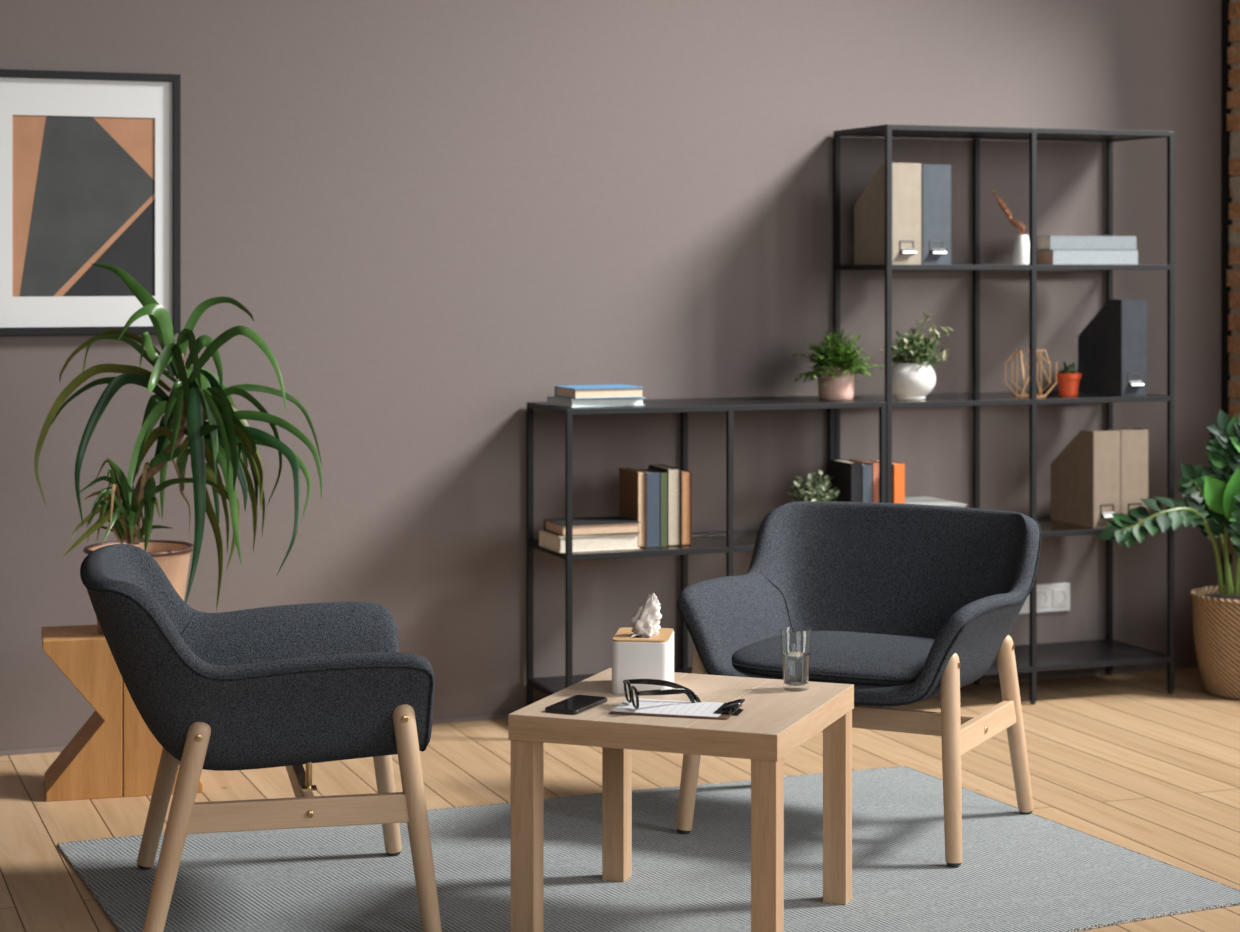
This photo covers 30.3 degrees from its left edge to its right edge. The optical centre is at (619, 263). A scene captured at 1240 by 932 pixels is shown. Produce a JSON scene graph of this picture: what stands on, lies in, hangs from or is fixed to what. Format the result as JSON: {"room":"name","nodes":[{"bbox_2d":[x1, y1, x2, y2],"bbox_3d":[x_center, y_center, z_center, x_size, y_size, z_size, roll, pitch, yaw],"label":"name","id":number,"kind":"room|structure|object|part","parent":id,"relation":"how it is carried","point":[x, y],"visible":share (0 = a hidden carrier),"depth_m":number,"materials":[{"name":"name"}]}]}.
{"room":"therapist's office","nodes":[
{"label":"therapist's office","id":0,"kind":"room"},
{"bbox_2d":[0,0,1220,750],"bbox_3d":[-0.750,-0.962,6.636,5.836,4.600,0.120,0,0,-21],"label":"wall","id":1,"kind":"structure","parent":0,"point":[434,219],"depth_m":6.81,"materials":[{"name":"paint"}]},
{"bbox_2d":[0,69,180,334],"bbox_3d":[-1.473,-0.166,6.282,0.527,0.722,0.022,0,0,-21],"label":"framed picture","id":2,"kind":"object","parent":1,"relation":"attached to","point":[85,182],"visible":0.84,"depth_m":6.29,"materials":[{"name":"black metal"}]},
{"bbox_2d":[12,115,154,296],"bbox_3d":[-1.473,-0.158,6.288,0.385,0.495,0.002,0,0,-21],"label":"print","id":3,"kind":"object","parent":2,"relation":"attached to","point":[83,187],"depth_m":6.28},
{"bbox_2d":[0,664,1198,755],"bbox_3d":[-0.727,1.332,6.577,5.837,0.012,0.006,0,0,-21],"label":"trim","id":4,"kind":"structure","parent":1,"relation":"attached to","point":[504,716],"depth_m":7.29,"materials":[{"name":"grey"}]},
{"bbox_2d":[1019,583,1069,613],"bbox_3d":[1.364,1.076,7.364,0.185,0.091,0.014,0,0,-21],"label":"wall socket","id":5,"kind":"object","parent":1,"relation":"attached to","point":[1055,597],"visible":0.57,"depth_m":7.37,"materials":[{"name":"white"}]},
{"bbox_2d":[1221,0,1232,585],"bbox_3d":[2.041,-0.812,7.718,0.150,4.300,0.070,0,0,-21],"label":"trim","id":6,"kind":"structure","parent":1,"relation":"attached to","point":[1225,22],"depth_m":7.68,"materials":[{"name":"black"}]},
{"bbox_2d":[0,668,1239,931],"bbox_3d":[1.012,1.363,2.827,6.436,0.050,8.492,0,0,-21],"label":"floor","id":7,"kind":"structure","parent":0,"point":[1120,759],"depth_m":5.94,"materials":[{"name":"brown wood"}]},
{"bbox_2d":[41,625,202,801],"bbox_3d":[-1.272,1.138,5.847,0.401,0.400,0.235,0,0,-15],"label":"side table","id":8,"kind":"object","parent":7,"relation":"on","point":[114,752],"visible":0.53,"depth_m":5.72,"materials":[{"name":"brown wood"}]},
{"bbox_2d":[89,542,190,632],"bbox_3d":[-1.231,0.833,5.858,0.265,0.210,0.265,0,0,0],"label":"pot","id":9,"kind":"object","parent":8,"relation":"on","point":[173,558],"depth_m":5.82,"materials":[{"name":"beige ceramic"}]},
{"bbox_2d":[34,264,322,632],"bbox_3d":[-1.123,0.469,5.843,0.735,0.938,0.311,0,0,0],"label":"dracaena","id":10,"kind":"object","parent":8,"relation":"on","point":[200,397],"visible":0.95,"depth_m":5.83,"materials":[{"name":"green plant"}]},
{"bbox_2d":[57,766,1239,931],"bbox_3d":[0.056,1.335,4.958,2.252,0.007,1.616,0,0,-23],"label":"rug","id":11,"kind":"object","parent":7,"relation":"on","point":[1017,872],"visible":0.77,"depth_m":4.99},
{"bbox_2d":[80,544,441,931],"bbox_3d":[-0.765,0.971,4.764,0.701,0.725,0.740,0,0,-12],"label":"armchair","id":12,"kind":"object","parent":11,"relation":"on","point":[293,686],"visible":1,"depth_m":4.49,"materials":[{"name":"grey fabric"}]},
{"bbox_3d":[-0.995,1.108,5.037,0.140,0.441,0.044,0,0,1],"label":"leg","id":13,"kind":"part","parent":12,"relation":"part of","materials":[{"name":"brown wood"}]},
{"bbox_3d":[-0.860,1.108,4.420,0.140,0.441,0.044,0,0,-26],"label":"leg","id":14,"kind":"part","parent":12,"relation":"part of","materials":[{"name":"brown wood"}]},
{"bbox_3d":[-0.630,1.074,4.472,0.461,0.056,0.027,0,0,-12],"label":"rail","id":15,"kind":"part","parent":12,"relation":"part of","materials":[{"name":"brown wood"}]},
{"bbox_3d":[-0.675,1.072,4.784,0.022,0.052,0.610,0,0,-12],"label":"cross rail","id":16,"kind":"part","parent":12,"relation":"part of","materials":[{"name":"brown wood"}]},
{"bbox_3d":[-0.535,1.097,5.135,0.101,0.459,0.044,0,0,-38],"label":"leg","id":17,"kind":"part","parent":12,"relation":"part of","materials":[{"name":"brown wood"}]},
{"bbox_3d":[-0.401,1.097,4.522,0.101,0.459,0.044,0,0,13],"label":"leg","id":18,"kind":"part","parent":12,"relation":"part of","materials":[{"name":"brown wood"}]},
{"bbox_2d":[508,668,853,931],"bbox_3d":[0.136,1.108,4.640,0.550,0.450,0.550,0,0,21],"label":"side table","id":19,"kind":"object","parent":11,"relation":"on","point":[774,721],"visible":0.93,"depth_m":4.48,"materials":[{"name":"brown wood"}]},
{"bbox_3d":[-0.183,1.133,4.498,0.050,0.400,0.050,0,0,21],"label":"leg","id":20,"kind":"part","parent":19,"relation":"part of","materials":[{"name":"brown wood"}]},
{"bbox_2d":[545,695,606,713],"bbox_3d":[-0.086,0.878,4.556,0.073,0.009,0.154,0,0,24],"label":"smartphone","id":21,"kind":"object","parent":19,"relation":"on","point":[576,704],"visible":1,"depth_m":4.53,"materials":[{"name":"black"}]},
{"bbox_3d":[-0.006,1.133,4.959,0.050,0.400,0.050,0,0,21],"label":"leg","id":22,"kind":"part","parent":19,"relation":"part of","materials":[{"name":"brown wood"}]},
{"bbox_2d":[612,627,673,693],"bbox_3d":[0.049,0.828,4.768,0.118,0.111,0.165,0,0,6],"label":"tissue box","id":23,"kind":"object","parent":19,"relation":"on","point":[634,657],"visible":0.77,"depth_m":4.69,"materials":[{"name":"white plastic"}]},
{"bbox_3d":[0.049,0.774,4.768,0.115,0.004,0.162,0,0,6],"label":"lid","id":24,"kind":"part","parent":23,"relation":"part of","materials":[{"name":"brown wood"}]},
{"bbox_2d":[631,593,661,637],"bbox_3d":[0.054,0.730,4.746,0.066,0.092,0.061,0,0,6],"label":"tissue","id":25,"kind":"object","parent":23,"relation":"on","point":[646,622],"visible":1,"depth_m":4.74,"materials":[{"name":"white"}]},
{"bbox_2d":[610,699,744,719],"bbox_3d":[0.121,0.870,4.522,0.254,0.026,0.150,0,0,14],"label":"clipboard","id":26,"kind":"object","parent":19,"relation":"on","point":[731,708],"visible":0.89,"depth_m":4.46,"materials":[{"name":"black"}]},
{"bbox_2d":[612,698,723,716],"bbox_3d":[0.104,0.878,4.527,0.214,0.002,0.142,0,0,14],"label":"paper sheet","id":27,"kind":"object","parent":26,"relation":"on","point":[650,706],"visible":0.97,"depth_m":4.52,"materials":[{"name":"grey"}]},
{"bbox_2d":[623,679,700,709],"bbox_3d":[0.062,0.859,4.563,0.179,0.056,0.117,0,0,-42],"label":"eyeglasses","id":28,"kind":"object","parent":27,"relation":"on","point":[631,693],"visible":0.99,"depth_m":4.56,"materials":[{"name":"black"}]},
{"bbox_3d":[0.022,0.853,4.528,0.010,0.045,0.134,0,0,-12],"label":"frame","id":29,"kind":"part","parent":28,"relation":"part of","materials":[{"name":"black"}]},
{"bbox_3d":[0.225,0.870,4.496,0.041,0.026,0.071,0,0,14],"label":"lever","id":30,"kind":"part","parent":26,"relation":"part of","materials":[{"name":"black"}]},
{"bbox_3d":[0.279,1.133,4.321,0.050,0.400,0.050,0,0,21],"label":"leg","id":31,"kind":"part","parent":19,"relation":"part of","materials":[{"name":"brown wood"}]},
{"bbox_2d":[780,629,811,690],"bbox_3d":[0.365,0.820,4.741,0.065,0.126,0.065,0,0,0],"label":"drinking glass","id":32,"kind":"object","parent":19,"relation":"on","point":[780,629],"visible":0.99,"depth_m":4.74,"materials":[{"name":"clear"}]},
{"bbox_2d":[782,652,809,685],"bbox_3d":[0.365,0.841,4.741,0.057,0.063,0.057,0,0,0],"label":"water","id":33,"kind":"object","parent":32,"relation":"in","point":[795,664],"visible":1,"depth_m":4.72,"materials":[{"name":"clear liquid"}]},
{"bbox_3d":[0.455,1.133,4.783,0.050,0.400,0.050,0,0,21],"label":"leg","id":34,"kind":"part","parent":19,"relation":"part of","materials":[{"name":"brown wood"}]},
{"bbox_2d":[676,501,1041,865],"bbox_3d":[0.593,0.971,5.501,0.740,0.725,0.701,0,0,27],"label":"armchair","id":35,"kind":"object","parent":11,"relation":"on","point":[902,604],"visible":0.95,"depth_m":5.54,"materials":[{"name":"grey fabric"}]},
{"bbox_3d":[0.176,1.097,5.371,0.101,0.459,0.044,0,0,-38],"label":"leg","id":36,"kind":"part","parent":35,"relation":"part of","materials":[{"name":"brown wood"}]},
{"bbox_2d":[732,631,934,684],"bbox_3d":[0.558,0.930,5.430,0.530,0.060,0.478,0,0,27],"label":"seat cushion","id":37,"kind":"object","parent":35,"relation":"on","point":[842,657],"depth_m":5.31,"materials":[{"name":"grey fabric"}]},
{"bbox_3d":[0.552,1.072,5.419,0.610,0.052,0.022,0,0,27],"label":"cross rail","id":38,"kind":"part","parent":35,"relation":"part of","materials":[{"name":"brown wood"}]},
{"bbox_3d":[0.737,1.097,5.089,0.044,0.459,0.101,0,0,1],"label":"leg","id":39,"kind":"part","parent":35,"relation":"part of","materials":[{"name":"brown wood"}]},
{"bbox_3d":[0.842,1.074,5.298,0.027,0.056,0.461,0,0,27],"label":"rail","id":40,"kind":"part","parent":35,"relation":"part of","materials":[{"name":"brown wood"}]},
{"bbox_3d":[0.950,1.108,5.508,0.044,0.441,0.140,0,0,40],"label":"leg","id":41,"kind":"part","parent":35,"relation":"part of","materials":[{"name":"brown wood"}]},
{"bbox_2d":[527,396,885,706],"bbox_3d":[0.256,0.873,6.747,1.000,0.930,0.360,0,0,-21],"label":"shelving unit","id":42,"kind":"object","parent":7,"relation":"on","point":[549,686],"visible":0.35,"depth_m":6.64,"materials":[{"name":"black steel"}]},
{"bbox_3d":[-0.265,0.868,6.733,0.016,0.917,0.016,0,0,-21],"label":"post","id":43,"kind":"part","parent":42,"relation":"part of","materials":[{"name":"black metal"}]},
{"bbox_3d":[-0.143,0.868,6.412,0.016,0.917,0.016,0,0,-21],"label":"post","id":44,"kind":"part","parent":42,"relation":"part of","materials":[{"name":"black metal"}]},
{"bbox_2d":[539,530,639,552],"bbox_3d":[-0.088,0.792,6.566,0.245,0.045,0.170,0,0,-22],"label":"book","id":45,"kind":"object","parent":42,"relation":"on","point":[548,540],"visible":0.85,"depth_m":6.50,"materials":[{"name":"white paper"}]},
{"bbox_2d":[544,516,639,536],"bbox_3d":[-0.081,0.753,6.564,0.236,0.032,0.165,0,0,-20],"label":"book","id":46,"kind":"object","parent":45,"relation":"on","point":[585,526],"visible":1,"depth_m":6.51,"materials":[{"name":"beige paper"}]},
{"bbox_2d":[547,396,644,407],"bbox_3d":[-0.069,0.396,6.596,0.235,0.024,0.165,0,0,-26],"label":"book","id":47,"kind":"object","parent":42,"relation":"on","point":[551,400],"visible":0.8,"depth_m":6.53,"materials":[{"name":"white paper"}]},
{"bbox_2d":[555,384,643,398],"bbox_3d":[-0.060,0.368,6.583,0.215,0.030,0.160,0,0,-22],"label":"book","id":48,"kind":"object","parent":47,"relation":"on","point":[620,390],"visible":1,"depth_m":6.53,"materials":[{"name":"paper"}]},
{"bbox_3d":[0.256,1.230,6.747,0.999,0.016,0.359,0,0,-21],"label":"rail","id":49,"kind":"part","parent":42,"relation":"part of","materials":[{"name":"black metal"}]},
{"bbox_3d":[0.256,1.228,6.747,0.969,0.011,0.329,0,0,-21],"label":"panel","id":50,"kind":"part","parent":42,"relation":"part of","materials":[{"name":"black metal"}]},
{"bbox_2d":[619,467,645,547],"bbox_3d":[0.036,0.706,6.634,0.025,0.217,0.155,0,0,-21],"label":"book","id":51,"kind":"object","parent":42,"relation":"on","point":[632,482],"visible":0.75,"depth_m":6.58,"materials":[{"name":"brown paper"}]},
{"bbox_3d":[0.256,0.823,6.747,0.999,0.016,0.359,0,0,-21],"label":"rail","id":52,"kind":"part","parent":42,"relation":"part of","materials":[{"name":"black metal"}]},
{"bbox_2d":[640,468,659,546],"bbox_3d":[0.068,0.708,6.646,0.042,0.213,0.155,0,0,-21],"label":"book","id":53,"kind":"object","parent":42,"relation":"on","point":[652,478],"visible":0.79,"depth_m":6.57,"materials":[{"name":"blue paper"}]},
{"bbox_2d":[647,468,666,546],"bbox_3d":[0.099,0.709,6.658,0.022,0.212,0.155,0,0,-21],"label":"book","id":54,"kind":"object","parent":42,"relation":"on","point":[663,476],"visible":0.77,"depth_m":6.58,"materials":[{"name":"green paper"}]},
{"bbox_2d":[648,464,680,545],"bbox_3d":[0.130,0.704,6.670,0.040,0.223,0.155,0,0,-21],"label":"book","id":55,"kind":"object","parent":42,"relation":"on","point":[673,474],"visible":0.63,"depth_m":6.60,"materials":[{"name":"beige paper"}]},
{"bbox_3d":[0.195,0.868,6.907,0.016,0.917,0.016,0,0,-21],"label":"post","id":56,"kind":"part","parent":42,"relation":"part of","materials":[{"name":"black metal"}]},
{"bbox_2d":[681,470,691,545],"bbox_3d":[0.166,0.709,6.683,0.033,0.213,0.155,0,0,-21],"label":"book","id":57,"kind":"object","parent":42,"relation":"on","point":[686,476],"visible":0.34,"depth_m":6.62,"materials":[{"name":"brown paper"}]},
{"bbox_3d":[0.256,0.416,6.747,0.999,0.016,0.359,0,0,-21],"label":"rail","id":58,"kind":"part","parent":42,"relation":"part of","materials":[{"name":"black metal"}]},
{"bbox_3d":[0.256,0.414,6.747,0.969,0.011,0.329,0,0,-21],"label":"panel","id":59,"kind":"part","parent":42,"relation":"part of","materials":[{"name":"black metal"}]},
{"bbox_3d":[0.317,0.868,6.586,0.016,0.917,0.016,0,0,-21],"label":"post","id":60,"kind":"part","parent":42,"relation":"part of","materials":[{"name":"black metal"}]},
{"bbox_2d":[785,470,840,501],"bbox_3d":[0.580,0.716,6.837,0.168,0.199,0.187,0,0,-2],"label":"potted succulent","id":61,"kind":"object","parent":42,"relation":"on","point":[815,492],"visible":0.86,"depth_m":6.82,"materials":[{"name":"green plant"}]},
{"bbox_3d":[0.655,0.868,7.081,0.016,0.917,0.016,0,0,-21],"label":"post","id":62,"kind":"part","parent":42,"relation":"part of","materials":[{"name":"black metal"}]},
{"bbox_2d":[818,367,853,399],"bbox_3d":[0.649,0.359,6.874,0.109,0.097,0.109,0,0,-21],"label":"pot","id":63,"kind":"object","parent":42,"relation":"on","point":[829,388],"depth_m":6.83,"materials":[{"name":"pink ceramic"}]},
{"bbox_2d":[792,329,882,399],"bbox_3d":[0.654,0.300,6.886,0.279,0.217,0.250,0,0,-27],"label":"potted fern","id":64,"kind":"object","parent":42,"relation":"on","point":[835,373],"visible":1,"depth_m":6.84,"materials":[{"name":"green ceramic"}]},
{"bbox_2d":[828,459,861,501],"bbox_3d":[0.677,0.705,6.895,0.036,0.220,0.160,0,0,-21],"label":"book","id":65,"kind":"object","parent":42,"relation":"on","point":[847,475],"visible":0.49,"depth_m":6.85,"materials":[{"name":"black paper"}]},
{"bbox_2d":[862,463,871,501],"bbox_3d":[0.712,0.708,6.908,0.033,0.213,0.160,0,0,-21],"label":"book","id":66,"kind":"object","parent":42,"relation":"on","point":[866,468],"visible":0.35,"depth_m":6.83,"materials":[{"name":"paper"}]},
{"bbox_3d":[0.777,0.868,6.760,0.016,0.917,0.016,0,0,-21],"label":"post","id":67,"kind":"part","parent":42,"relation":"part of","materials":[{"name":"black metal"}]},
{"bbox_2d":[833,124,1173,707],"bbox_3d":[1.193,0.463,7.101,1.000,1.750,0.360,0,0,-21],"label":"shelving unit","id":68,"kind":"object","parent":7,"relation":"on","point":[1032,658],"visible":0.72,"depth_m":7.08,"materials":[{"name":"black steel"}]},
{"bbox_3d":[0.672,0.458,7.088,0.016,1.737,0.016,0,0,-21],"label":"post","id":69,"kind":"part","parent":68,"relation":"part of","materials":[{"name":"black metal"}]},
{"bbox_2d":[849,459,878,502],"bbox_3d":[0.741,0.706,6.920,0.027,0.218,0.160,0,0,-21],"label":"book","id":70,"kind":"object","parent":68,"relation":"on","point":[875,465],"visible":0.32,"depth_m":6.84,"materials":[{"name":"brown paper"}]},
{"bbox_2d":[854,163,920,264],"bbox_3d":[0.813,-0.148,6.922,0.099,0.303,0.268,0,0,-21],"label":"magazine file","id":71,"kind":"object","parent":68,"relation":"on","point":[869,210],"visible":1,"depth_m":6.83,"materials":[{"name":"beige"}]},
{"bbox_3d":[0.860,-0.038,6.805,0.044,0.014,0.016,0,0,-21],"label":"finger pull","id":72,"kind":"part","parent":71,"relation":"part of","materials":[{"name":"silver metal"}]},
{"bbox_2d":[870,460,904,503],"bbox_3d":[0.806,0.707,6.902,0.037,0.217,0.160,0,0,-21],"label":"book","id":73,"kind":"object","parent":68,"relation":"on","point":[898,469],"visible":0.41,"depth_m":6.83,"materials":[{"name":"orange paper"}]},
{"bbox_3d":[0.794,0.458,6.767,0.016,1.737,0.016,0,0,-21],"label":"post","id":74,"kind":"part","parent":68,"relation":"part of","materials":[{"name":"black metal"}]},
{"bbox_2d":[880,311,954,399],"bbox_3d":[0.902,0.278,6.957,0.240,0.266,0.212,0,0,-21],"label":"potted plant","id":75,"kind":"object","parent":68,"relation":"on","point":[913,375],"visible":0.98,"depth_m":6.91,"materials":[{"name":"white ceramic"}]},
{"bbox_3d":[0.885,0.356,6.953,0.151,0.110,0.151,0,0,-21],"label":"pot","id":76,"kind":"part","parent":75,"relation":"part of","materials":[{"name":"white ceramic"}]},
{"bbox_2d":[921,164,950,264],"bbox_3d":[0.908,-0.147,6.957,0.097,0.300,0.268,0,0,-21],"label":"magazine file","id":77,"kind":"object","parent":68,"relation":"on","point":[935,179],"visible":0.58,"depth_m":6.85,"materials":[{"name":"grey"}]},
{"bbox_3d":[0.955,-0.038,6.840,0.044,0.014,0.016,0,0,-21],"label":"finger pull","id":78,"kind":"part","parent":77,"relation":"part of","materials":[{"name":"silver metal"}]},
{"bbox_2d":[905,496,967,506],"bbox_3d":[0.914,0.771,6.996,0.200,0.087,0.250,0,0,-21],"label":"book","id":79,"kind":"object","parent":68,"relation":"on","point":[927,500],"visible":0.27,"depth_m":6.97,"materials":[{"name":"white paper"}]},
{"bbox_3d":[1.132,0.458,7.262,0.016,1.737,0.016,0,0,-21],"label":"post","id":80,"kind":"part","parent":68,"relation":"part of","materials":[{"name":"black metal"}]},
{"bbox_3d":[1.193,-0.406,7.101,0.969,0.011,0.329,0,0,-21],"label":"panel","id":81,"kind":"part","parent":68,"relation":"part of","materials":[{"name":"black metal"}]},
{"bbox_3d":[1.193,0.011,7.101,0.999,0.016,0.359,0,0,-21],"label":"rail","id":82,"kind":"part","parent":68,"relation":"part of","materials":[{"name":"black metal"}]},
{"bbox_3d":[1.193,-0.404,7.101,0.999,0.016,0.359,0,0,-21],"label":"rail","id":83,"kind":"part","parent":68,"relation":"part of","materials":[{"name":"black metal"}]},
{"bbox_3d":[1.193,0.414,7.101,0.967,0.005,0.327,0,0,-21],"label":"glass shelf","id":84,"kind":"part","parent":68,"relation":"part of","materials":[{"name":"black"}]},
{"bbox_3d":[1.193,0.419,7.101,0.999,0.016,0.359,0,0,-21],"label":"rail","id":85,"kind":"part","parent":68,"relation":"part of","materials":[{"name":"black metal"}]},
{"bbox_2d":[1012,235,1028,264],"bbox_3d":[1.240,-0.043,7.055,0.060,0.092,0.060,0,0,-21],"label":"bottle vase","id":86,"kind":"object","parent":68,"relation":"on","point":[1021,245],"visible":0.91,"depth_m":7.03,"materials":[{"name":"white ceramic"}]},
{"bbox_2d":[992,191,1024,234],"bbox_3d":[1.199,-0.123,7.045,0.129,0.213,0.040,0,0,-21],"label":"twig","id":87,"kind":"object","parent":86,"relation":"in","point":[1005,210],"depth_m":7.04,"materials":[{"name":"brown"}]},
{"bbox_2d":[1005,349,1056,396],"bbox_3d":[1.272,0.338,7.078,0.161,0.146,0.161,0,0,-21],"label":"ornament","id":88,"kind":"object","parent":68,"relation":"on","point":[1040,350],"visible":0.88,"depth_m":7.07,"materials":[{"name":"gold metal"}]},
{"bbox_3d":[1.254,0.458,6.941,0.016,1.737,0.016,0,0,-21],"label":"post","id":89,"kind":"part","parent":68,"relation":"part of","materials":[{"name":"black metal"}]},
{"bbox_2d":[1055,373,1081,394],"bbox_3d":[1.405,0.377,7.160,0.081,0.069,0.081,0,0,-21],"label":"pot","id":90,"kind":"object","parent":68,"relation":"on","point":[1068,383],"depth_m":7.13,"materials":[{"name":"orange plastic"}]},
{"bbox_2d":[1055,361,1082,394],"bbox_3d":[1.417,0.356,7.155,0.111,0.109,0.095,0,0,12],"label":"seedling","id":91,"kind":"object","parent":68,"relation":"on","point":[1068,380],"visible":0.98,"depth_m":7.13,"materials":[{"name":"orange plastic"}]},
{"bbox_3d":[1.193,1.230,7.101,0.999,0.016,0.359,0,0,-21],"label":"rail","id":92,"kind":"part","parent":68,"relation":"part of","materials":[{"name":"black metal"}]},
{"bbox_3d":[1.193,1.228,7.101,0.969,0.011,0.329,0,0,-21],"label":"panel","id":93,"kind":"part","parent":68,"relation":"part of","materials":[{"name":"black metal"}]},
{"bbox_2d":[1051,429,1119,527],"bbox_3d":[1.462,0.666,7.167,0.097,0.298,0.268,0,0,-21],"label":"magazine file","id":94,"kind":"object","parent":68,"relation":"on","point":[1085,476],"visible":0.88,"depth_m":7.08,"materials":[{"name":"beige"}]},
{"bbox_3d":[1.509,0.774,7.050,0.044,0.014,0.016,0,0,-21],"label":"finger pull","id":95,"kind":"part","parent":94,"relation":"part of","materials":[{"name":"silver metal"}]},
{"bbox_2d":[1037,250,1137,264],"bbox_3d":[1.435,-0.019,7.161,0.305,0.045,0.200,0,0,-21],"label":"book","id":96,"kind":"object","parent":68,"relation":"on","point":[1044,257],"visible":0.8,"depth_m":7.07,"materials":[{"name":"white paper"}]},
{"bbox_2d":[1028,236,1135,249],"bbox_3d":[1.431,-0.064,7.159,0.309,0.044,0.195,0,0,-20],"label":"book","id":97,"kind":"object","parent":96,"relation":"on","point":[1043,242],"visible":0.75,"depth_m":7.07,"materials":[{"name":"grey paper"}]},
{"bbox_3d":[1.193,0.823,7.101,0.999,0.016,0.359,0,0,-21],"label":"rail","id":98,"kind":"part","parent":68,"relation":"part of","materials":[{"name":"black metal"}]},
{"bbox_3d":[1.592,0.458,7.436,0.016,1.737,0.016,0,0,-21],"label":"post","id":99,"kind":"part","parent":68,"relation":"part of","materials":[{"name":"black metal"}]},
{"bbox_2d":[1078,299,1146,395],"bbox_3d":[1.555,0.261,7.202,0.094,0.300,0.268,0,0,-21],"label":"magazine file","id":100,"kind":"object","parent":68,"relation":"on","point":[1112,348],"visible":0.98,"depth_m":7.11,"materials":[{"name":"grey"}]},
{"bbox_3d":[1.602,0.370,7.085,0.044,0.014,0.016,0,0,-21],"label":"finger pull","id":101,"kind":"part","parent":100,"relation":"part of","materials":[{"name":"silver metal"}]},
{"bbox_2d":[1111,428,1147,525],"bbox_3d":[1.556,0.665,7.203,0.100,0.299,0.268,0,0,-21],"label":"magazine file","id":102,"kind":"object","parent":68,"relation":"on","point":[1133,443],"visible":0.3,"depth_m":7.09,"materials":[{"name":"beige"}]},
{"bbox_3d":[1.714,0.458,7.115,0.016,1.737,0.016,0,0,-21],"label":"post","id":103,"kind":"part","parent":68,"relation":"part of","materials":[{"name":"black metal"}]},
{"bbox_2d":[1190,585,1239,699],"bbox_3d":[1.953,1.182,7.120,0.346,0.313,0.346,0,0,0],"label":"basket","id":104,"kind":"object","parent":7,"relation":"on","point":[1216,621],"visible":0.93,"depth_m":7.02,"materials":[{"name":"wicker"}]},
{"bbox_2d":[1098,409,1239,599],"bbox_3d":[1.843,0.768,7.018,0.729,0.713,0.342,0,0,-33],"label":"plant","id":105,"kind":"object","parent":104,"relation":"in","point":[1218,484],"visible":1,"depth_m":6.99,"materials":[{"name":"plant"}]},
{"bbox_3d":[1.710,0.886,7.000,0.390,0.285,0.057,0,0,-26],"label":"stem","id":106,"kind":"part","parent":105,"relation":"part of","materials":[{"name":"green"}]},
{"bbox_3d":[1.845,0.851,7.122,0.153,0.364,0.024,0,0,-18],"label":"stem","id":107,"kind":"part","parent":105,"relation":"part of","materials":[{"name":"green"}]},
{"bbox_3d":[1.874,0.782,7.044,0.024,0.487,0.111,0,0,10],"label":"stem","id":108,"kind":"part","parent":105,"relation":"part of","materials":[{"name":"green"}]},
{"bbox_3d":[1.920,0.757,7.028,0.048,0.531,0.101,0,0,0],"label":"stem","id":109,"kind":"part","parent":105,"relation":"part of","materials":[{"name":"green"}]},
{"bbox_2d":[1227,0,1239,584],"bbox_3d":[3.562,-0.962,3.732,0.138,4.600,8.381,0,0,-21],"label":"wall","id":110,"kind":"structure","parent":0,"point":[1233,97],"depth_m":7.59,"materials":[{"name":"brick"}]}
]}

